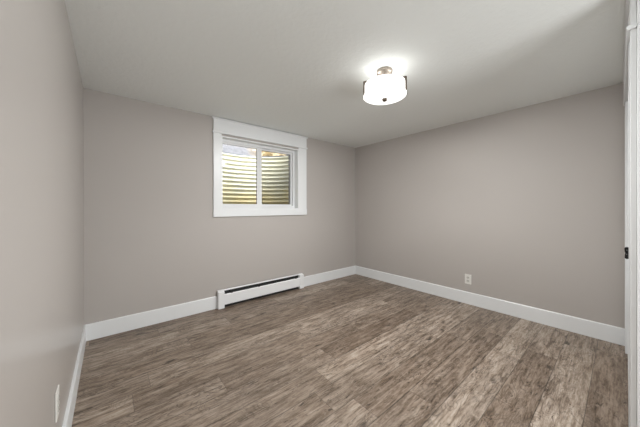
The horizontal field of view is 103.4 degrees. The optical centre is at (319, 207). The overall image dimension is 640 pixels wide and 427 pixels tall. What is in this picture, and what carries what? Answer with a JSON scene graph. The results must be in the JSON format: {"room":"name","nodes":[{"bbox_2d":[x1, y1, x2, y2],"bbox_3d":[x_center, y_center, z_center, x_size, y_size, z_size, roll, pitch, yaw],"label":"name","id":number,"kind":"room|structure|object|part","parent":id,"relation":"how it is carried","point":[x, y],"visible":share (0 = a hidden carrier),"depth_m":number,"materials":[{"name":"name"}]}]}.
{"room":"empty basement bedroom","nodes":[
{"label":"empty basement bedroom","id":0,"kind":"room"},
{"bbox_2d":[0,0,83,426],"bbox_3d":[-0.647,0.083,0.423,0.120,2.200,4.878,0,0,-40],"label":"wall","id":1,"kind":"structure","parent":0,"point":[42,137],"depth_m":0.78,"materials":[{"name":"beige paint"}]},
{"bbox_2d":[55,385,59,422],"bbox_3d":[-1.060,0.788,1.020,0.008,0.114,0.070,0,0,-40],"label":"wall outlet","id":2,"kind":"object","parent":1,"relation":"attached to","point":[57,394],"visible":1,"depth_m":1.01,"materials":[{"name":"white plastic"}]},
{"bbox_2d":[62,325,85,426],"bbox_3d":[-0.509,1.063,0.366,0.014,0.139,4.614,0,0,-40],"label":"baseboard","id":3,"kind":"structure","parent":1,"relation":"attached to","point":[68,418],"depth_m":1.46,"materials":[{"name":"white paint"}]},
{"bbox_2d":[83,88,354,324],"bbox_3d":[-0.780,0.080,3.327,3.399,2.200,0.250,0,0,-40],"label":"wall","id":4,"kind":"structure","parent":0,"point":[153,239],"depth_m":2.58,"materials":[{"name":"beige paint"}]},
{"bbox_2d":[86,266,354,340],"bbox_3d":[-0.694,1.059,3.227,3.399,0.139,0.014,0,0,-40],"label":"baseboard","id":5,"kind":"structure","parent":4,"relation":"attached to","point":[96,330],"depth_m":2.50,"materials":[{"name":"white paint"}]},
{"bbox_2d":[223,152,287,203],"bbox_3d":[-1.097,-0.250,3.706,1.468,1.202,0.734,0,0,-40],"label":"window well","id":6,"kind":"object","parent":4,"relation":"attached to","point":[239,171],"visible":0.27,"depth_m":4.10,"materials":[{"name":"metal"}]},
{"bbox_2d":[212,116,307,216],"bbox_3d":[-0.737,-0.457,3.279,1.323,1.113,0.188,0,0,-40],"label":"window","id":7,"kind":"structure","parent":4,"relation":"in","point":[297,157],"depth_m":3.25,"materials":[{"name":"white paint"}]},
{"bbox_3d":[-1.154,-0.417,2.840,0.088,0.874,0.019,0,0,-40],"label":"casing leg","id":8,"kind":"part","parent":7,"relation":"part of","materials":[{"name":"white paint"}]},
{"bbox_3d":[-0.970,-0.403,3.133,0.527,0.754,0.026,0,0,-40],"label":"sash","id":9,"kind":"part","parent":7,"relation":"part of","materials":[{"name":"white plastic"}]},
{"bbox_3d":[-0.791,-0.401,3.303,1.057,0.832,0.082,0,0,-40],"label":"frame","id":10,"kind":"part","parent":7,"relation":"part of","materials":[{"name":"white plastic"}]},
{"bbox_3d":[-0.691,0.059,3.224,1.293,0.082,0.021,0,0,-40],"label":"casing","id":11,"kind":"part","parent":7,"relation":"part of","materials":[{"name":"white paint"}]},
{"bbox_3d":[-0.609,-0.404,3.471,0.504,0.754,0.027,0,0,-40],"label":"sash","id":12,"kind":"part","parent":7,"relation":"part of","materials":[{"name":"white plastic"}]},
{"bbox_3d":[-0.251,-0.419,3.593,0.137,0.874,0.019,0,0,-40],"label":"casing leg","id":13,"kind":"part","parent":7,"relation":"part of","materials":[{"name":"white paint"}]},
{"bbox_2d":[65,0,625,147],"bbox_3d":[0.740,-1.070,1.503,3.639,0.100,4.998,0,0,-40],"label":"ceiling","id":14,"kind":"structure","parent":0,"point":[297,67],"depth_m":1.70,"materials":[{"name":"white paint"}]},
{"bbox_2d":[363,66,406,104],"bbox_3d":[0.480,-0.904,1.876,0.310,0.230,0.310,0,0,-40],"label":"ceiling light","id":15,"kind":"object","parent":14,"relation":"attached to","point":[386,87],"visible":1,"depth_m":1.80,"materials":[{"name":"white glass"}]},
{"bbox_3d":[0.480,-0.876,1.876,0.290,0.083,0.290,0,0,-40],"label":"lamp shade","id":16,"kind":"part","parent":15,"relation":"part of","materials":[{"name":"white glass"}]},
{"bbox_2d":[363,85,406,104],"bbox_3d":[0.480,-0.823,1.876,0.310,0.028,0.310,0,0,-40],"label":"diffuser","id":17,"kind":"object","parent":15,"relation":"attached to","point":[376,94],"depth_m":1.82,"materials":[{"name":"white glass"}]},
{"bbox_2d":[72,274,628,426],"bbox_3d":[0.785,1.155,1.456,3.399,0.050,4.628,0,0,-40],"label":"floor","id":18,"kind":"structure","parent":0,"point":[355,350],"depth_m":1.77,"materials":[{"name":"brown wood"}]},
{"bbox_2d":[217,273,303,309],"bbox_3d":[-0.690,1.027,3.187,1.170,0.204,0.050,0,0,-40],"label":"baseboard heater","id":19,"kind":"object","parent":18,"relation":"on","point":[239,294],"visible":1,"depth_m":3.11,"materials":[{"name":"white metal"}]},
{"bbox_3d":[-0.680,1.030,3.176,1.034,0.120,0.014,0,0,-40],"label":"panel","id":20,"kind":"part","parent":19,"relation":"part of","materials":[{"name":"white metal"}]},
{"bbox_2d":[355,83,624,327],"bbox_3d":[2.054,0.076,2.678,0.120,2.200,4.878,0,0,-40],"label":"wall","id":21,"kind":"structure","parent":0,"point":[528,202],"depth_m":2.64,"materials":[{"name":"beige paint"}]},
{"bbox_2d":[465,274,470,284],"bbox_3d":[1.736,0.837,2.961,0.008,0.114,0.070,0,0,-40],"label":"wall outlet","id":22,"kind":"object","parent":21,"relation":"attached to","point":[467,276],"visible":1,"depth_m":2.96,"materials":[{"name":"white plastic"}]},
{"bbox_2d":[355,266,624,345],"bbox_3d":[1.558,1.056,3.172,0.014,0.139,2.956,0,0,-40],"label":"baseboard","id":23,"kind":"structure","parent":21,"relation":"attached to","point":[613,334],"depth_m":2.62,"materials":[{"name":"white paint"}]},
{"label":"outside","id":24,"kind":"structure","parent":0,"visible":0},
{"bbox_2d":[223,144,284,155],"bbox_3d":[-1.812,-1.512,4.560,5.900,1.479,2.950,0,0,-40],"label":"ground","id":25,"kind":"structure","parent":24,"point":[226,148],"depth_m":4.13,"materials":[{"name":"soil"}]},
{"bbox_3d":[1.774,0.080,0.269,3.639,2.200,1.778,0,0,-40],"label":"wall","id":26,"kind":"structure","parent":0,"visible":0},
{"bbox_2d":[623,0,636,426],"bbox_3d":[1.979,0.054,1.546,1.375,2.145,0.160,0,0,-40],"label":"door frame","id":27,"kind":"structure","parent":26,"relation":"in","point":[630,36],"depth_m":1.16,"materials":[{"name":"white paint"}]},
{"bbox_3d":[1.544,0.227,1.270,0.022,0.059,0.017,0,0,-40],"label":"handle","id":28,"kind":"part","parent":27,"relation":"part of","materials":[{"name":"black metal"}]},
{"bbox_3d":[2.412,0.154,1.979,0.120,1.944,0.030,0,0,-40],"label":"casing leg","id":29,"kind":"part","parent":27,"relation":"part of","materials":[{"name":"white paint"}]},
{"bbox_3d":[1.727,0.158,1.392,0.554,1.925,0.037,0,0,-40],"label":"panel","id":30,"kind":"part","parent":27,"relation":"part of","materials":[{"name":"white paint"}]},
{"bbox_3d":[1.468,0.156,1.183,0.100,1.944,0.019,0,0,-40],"label":"casing leg","id":31,"kind":"part","parent":27,"relation":"part of","materials":[{"name":"white paint"}]},
{"bbox_2d":[637,0,639,426],"bbox_3d":[1.963,0.054,0.504,0.011,2.148,1.656,0,0,-40],"label":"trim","id":32,"kind":"structure","parent":26,"relation":"attached to","point":[638,1],"depth_m":1.13,"materials":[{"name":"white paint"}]}
]}

